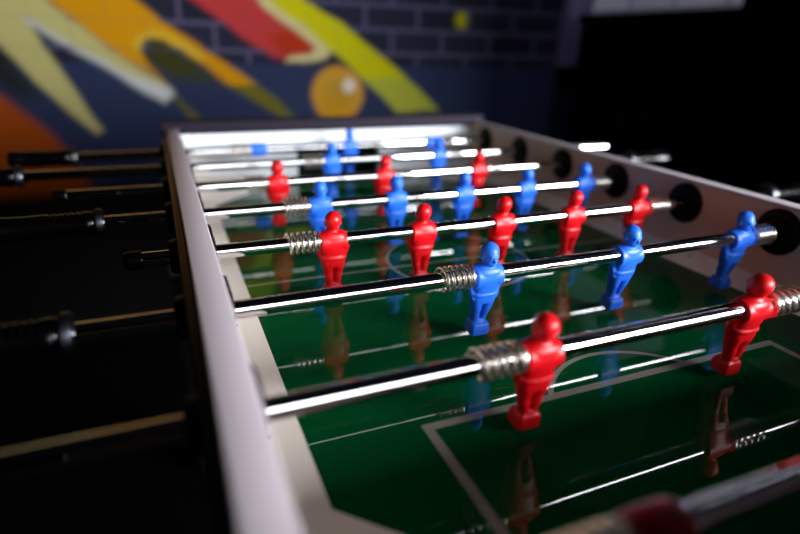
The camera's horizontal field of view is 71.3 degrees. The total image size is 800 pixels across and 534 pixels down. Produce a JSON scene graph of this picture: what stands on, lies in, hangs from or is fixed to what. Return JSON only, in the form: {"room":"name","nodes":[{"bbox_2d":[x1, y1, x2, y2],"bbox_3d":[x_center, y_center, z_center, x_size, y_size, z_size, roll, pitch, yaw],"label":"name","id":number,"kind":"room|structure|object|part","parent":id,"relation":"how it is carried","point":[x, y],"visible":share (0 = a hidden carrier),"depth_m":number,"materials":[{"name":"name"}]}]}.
{"room":"game room","nodes":[
{"label":"game room","id":0,"kind":"room"},
{"bbox_2d":[0,328,214,533],"bbox_3d":[0.917,0.928,0.829,7.400,0.100,4.550,-7,24,-21],"label":"floor","id":1,"kind":"structure","parent":0,"point":[113,382],"depth_m":1.61,"materials":[{"name":"black"}]},
{"bbox_2d":[159,113,799,533],"bbox_3d":[0.077,0.299,0.952,0.808,0.928,1.428,-7,24,-21],"label":"foosball table","id":2,"kind":"object","parent":1,"relation":"on","point":[620,427],"visible":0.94,"depth_m":0.53,"materials":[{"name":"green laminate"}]},
{"bbox_3d":[-0.497,0.267,1.407,0.090,0.575,0.090,-7,24,-21],"label":"leg","id":3,"kind":"part","parent":2,"relation":"part of","materials":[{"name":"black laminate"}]},
{"bbox_3d":[-0.264,0.075,0.705,0.007,0.310,1.290,-7,24,-21],"label":"panel","id":4,"kind":"part","parent":2,"relation":"part of","materials":[{"name":"black laminate"}]},
{"bbox_3d":[-0.247,-0.014,0.675,0.024,0.122,1.240,-7,24,-21],"label":"panel","id":5,"kind":"part","parent":2,"relation":"part of","materials":[{"name":"beige laminate"}]},
{"bbox_2d":[7,129,484,172],"bbox_3d":[-0.216,-0.240,1.210,1.066,0.107,0.036,-7,24,-21],"label":"rod","id":6,"kind":"object","parent":2,"relation":"on","point":[65,157],"visible":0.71,"depth_m":1.15,"materials":[{"name":"silver metal"}]},
{"bbox_3d":[-0.662,-0.200,1.027,0.100,0.032,0.032,-7,24,-21],"label":"handle","id":7,"kind":"part","parent":6,"relation":"part of","materials":[{"name":"black rubber"}]},
{"bbox_2d":[0,138,606,196],"bbox_3d":[-0.116,-0.193,1.099,1.312,0.107,0.036,-7,24,-21],"label":"rod","id":8,"kind":"object","parent":2,"relation":"on","point":[331,163],"visible":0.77,"depth_m":1.06,"materials":[{"name":"silver metal"}]},
{"bbox_3d":[-0.668,-0.138,0.874,0.115,0.032,0.032,-7,24,-21],"label":"handle","id":9,"kind":"part","parent":8,"relation":"part of","materials":[{"name":"black rubber"}]},
{"bbox_2d":[0,163,616,253],"bbox_3d":[0.002,-0.086,0.845,1.047,0.107,0.036,-7,24,-21],"label":"rod","id":10,"kind":"object","parent":2,"relation":"on","point":[395,201],"visible":0.78,"depth_m":0.79,"materials":[{"name":"silver metal"}]},
{"bbox_3d":[-0.428,-0.048,0.668,0.115,0.032,0.032,-7,24,-21],"label":"handle","id":11,"kind":"part","parent":10,"relation":"part of","materials":[{"name":"black rubber"}]},
{"bbox_2d":[305,197,309,214],"bbox_3d":[-0.131,-0.086,0.785,0.001,0.026,0.026,-7,24,-21],"label":"washer","id":12,"kind":"object","parent":10,"relation":"in","point":[307,201],"depth_m":0.78,"materials":[{"name":"silver metal"}]},
{"bbox_2d":[589,175,596,189],"bbox_3d":[0.334,-0.146,0.969,0.001,0.026,0.026,-7,24,-21],"label":"washer","id":13,"kind":"object","parent":10,"relation":"in","point":[593,178],"depth_m":0.96,"materials":[{"name":"silver metal"}]},
{"bbox_3d":[-0.148,-0.338,1.310,0.768,0.028,0.043,-7,24,-21],"label":"rail","id":14,"kind":"part","parent":2,"relation":"part of","materials":[{"name":"black"}]},
{"bbox_3d":[-0.147,-0.270,1.329,0.746,0.114,0.020,-7,24,-21],"label":"panel","id":15,"kind":"part","parent":2,"relation":"part of","materials":[{"name":"grey laminate"}]},
{"bbox_2d":[51,150,671,224],"bbox_3d":[0.047,-0.153,1.013,1.173,0.107,0.036,-7,24,-21],"label":"rod","id":16,"kind":"object","parent":2,"relation":"on","point":[277,185],"visible":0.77,"depth_m":0.94,"materials":[{"name":"silver metal"}]},
{"bbox_2d":[484,162,489,175],"bbox_3d":[0.163,-0.185,1.052,0.001,0.026,0.026,-7,24,-21],"label":"washer","id":17,"kind":"object","parent":16,"relation":"in","point":[487,164],"depth_m":1.04,"materials":[{"name":"silver metal"}]},
{"bbox_3d":[0.531,-0.233,1.198,0.100,0.032,0.032,-7,24,-21],"label":"handle","id":18,"kind":"part","parent":16,"relation":"part of","materials":[{"name":"plastic"}]},
{"bbox_2d":[0,211,782,362],"bbox_3d":[0.129,0.018,0.596,1.079,0.107,0.036,-7,24,-22],"label":"rod","id":19,"kind":"object","parent":2,"relation":"on","point":[46,336],"visible":1,"depth_m":0.55,"materials":[{"name":"silver metal"}]},
{"bbox_3d":[-0.315,0.059,0.411,0.115,0.032,0.032,-7,24,-21],"label":"handle","id":20,"kind":"part","parent":19,"relation":"part of","materials":[{"name":"black rubber"}]},
{"bbox_2d":[463,264,475,288],"bbox_3d":[0.070,0.009,0.564,0.001,0.026,0.026,-7,24,-21],"label":"washer","id":21,"kind":"object","parent":19,"relation":"in","point":[469,271],"depth_m":0.55,"materials":[{"name":"silver metal"}]},
{"bbox_2d":[751,227,759,245],"bbox_3d":[0.448,-0.040,0.713,0.001,0.026,0.026,-7,24,-21],"label":"washer","id":22,"kind":"object","parent":19,"relation":"in","point":[755,231],"depth_m":0.70,"materials":[{"name":"silver metal"}]},
{"bbox_2d":[0,273,799,481],"bbox_3d":[0.301,0.057,0.512,1.181,0.107,0.036,-7,24,-21],"label":"rod","id":23,"kind":"object","parent":2,"relation":"on","point":[533,360],"visible":1,"depth_m":0.41,"materials":[{"name":"silver metal"}]},
{"bbox_2d":[509,340,528,371],"bbox_3d":[0.089,0.068,0.420,0.001,0.026,0.026,-7,24,-21],"label":"washer","id":24,"kind":"object","parent":23,"relation":"in","point":[519,350],"depth_m":0.41,"materials":[{"name":"silver metal"}]},
{"bbox_2d":[768,292,780,317],"bbox_3d":[0.342,0.035,0.521,0.001,0.026,0.026,-7,24,-21],"label":"washer","id":25,"kind":"object","parent":23,"relation":"in","point":[774,299],"depth_m":0.51,"materials":[{"name":"silver metal"}]},
{"bbox_2d":[122,182,799,287],"bbox_3d":[0.216,-0.053,0.779,1.086,0.107,0.036,-7,24,-21],"label":"rod","id":26,"kind":"object","parent":2,"relation":"on","point":[331,245],"visible":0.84,"depth_m":0.70,"materials":[{"name":"silver metal"}]},
{"bbox_2d":[314,230,319,251],"bbox_3d":[-0.097,-0.030,0.648,0.001,0.026,0.026,-7,24,-21],"label":"washer","id":27,"kind":"object","parent":26,"relation":"in","point":[316,235],"depth_m":0.64,"materials":[{"name":"silver metal"}]},
{"bbox_2d":[643,198,653,214],"bbox_3d":[0.369,-0.090,0.833,0.001,0.026,0.026,-7,24,-21],"label":"washer","id":28,"kind":"object","parent":26,"relation":"in","point":[649,201],"depth_m":0.82,"materials":[{"name":"silver metal"}]},
{"bbox_3d":[0.665,-0.129,0.950,0.115,0.032,0.032,-7,24,-21],"label":"handle","id":29,"kind":"part","parent":26,"relation":"part of","materials":[{"name":"black rubber"}]},
{"bbox_3d":[0.422,-0.101,0.940,0.024,0.122,1.240,-7,24,-21],"label":"panel","id":30,"kind":"part","parent":2,"relation":"part of","materials":[{"name":"beige laminate"}]},
{"bbox_2d":[555,457,799,533],"bbox_3d":[0.396,0.109,0.391,1.226,0.106,0.044,-7,24,-21],"label":"rod","id":31,"kind":"object","parent":2,"relation":"on","point":[711,509],"visible":1,"depth_m":0.28,"materials":[{"name":"silver metal"}]},
{"bbox_2d":[605,515,635,533],"bbox_3d":[0.105,0.131,0.264,0.001,0.026,0.026,-7,24,-21],"label":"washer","id":32,"kind":"object","parent":31,"relation":"in","point":[614,524],"depth_m":0.26,"materials":[{"name":"silver metal"}]},
{"bbox_2d":[0,0,574,323],"bbox_3d":[0.122,-1.142,2.160,7.200,2.700,0.001,-7,24,-21],"label":"wall","id":33,"kind":"structure","parent":0,"point":[84,76],"depth_m":2.04,"materials":[{"name":"paint"}]},
{"bbox_2d":[556,0,593,66],"bbox_3d":[0.792,-1.688,2.204,0.120,1.685,0.049,-7,24,-21],"label":"trim","id":34,"kind":"structure","parent":33,"relation":"attached to","point":[570,28],"depth_m":2.44,"materials":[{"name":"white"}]},
{"bbox_2d":[592,0,742,13],"bbox_3d":[1.224,-0.930,1.717,0.140,2.700,1.749,-7,24,-21],"label":"wall","id":35,"kind":"structure","parent":0,"point":[599,6],"depth_m":2.13,"materials":[{"name":"white brick"}]}
]}

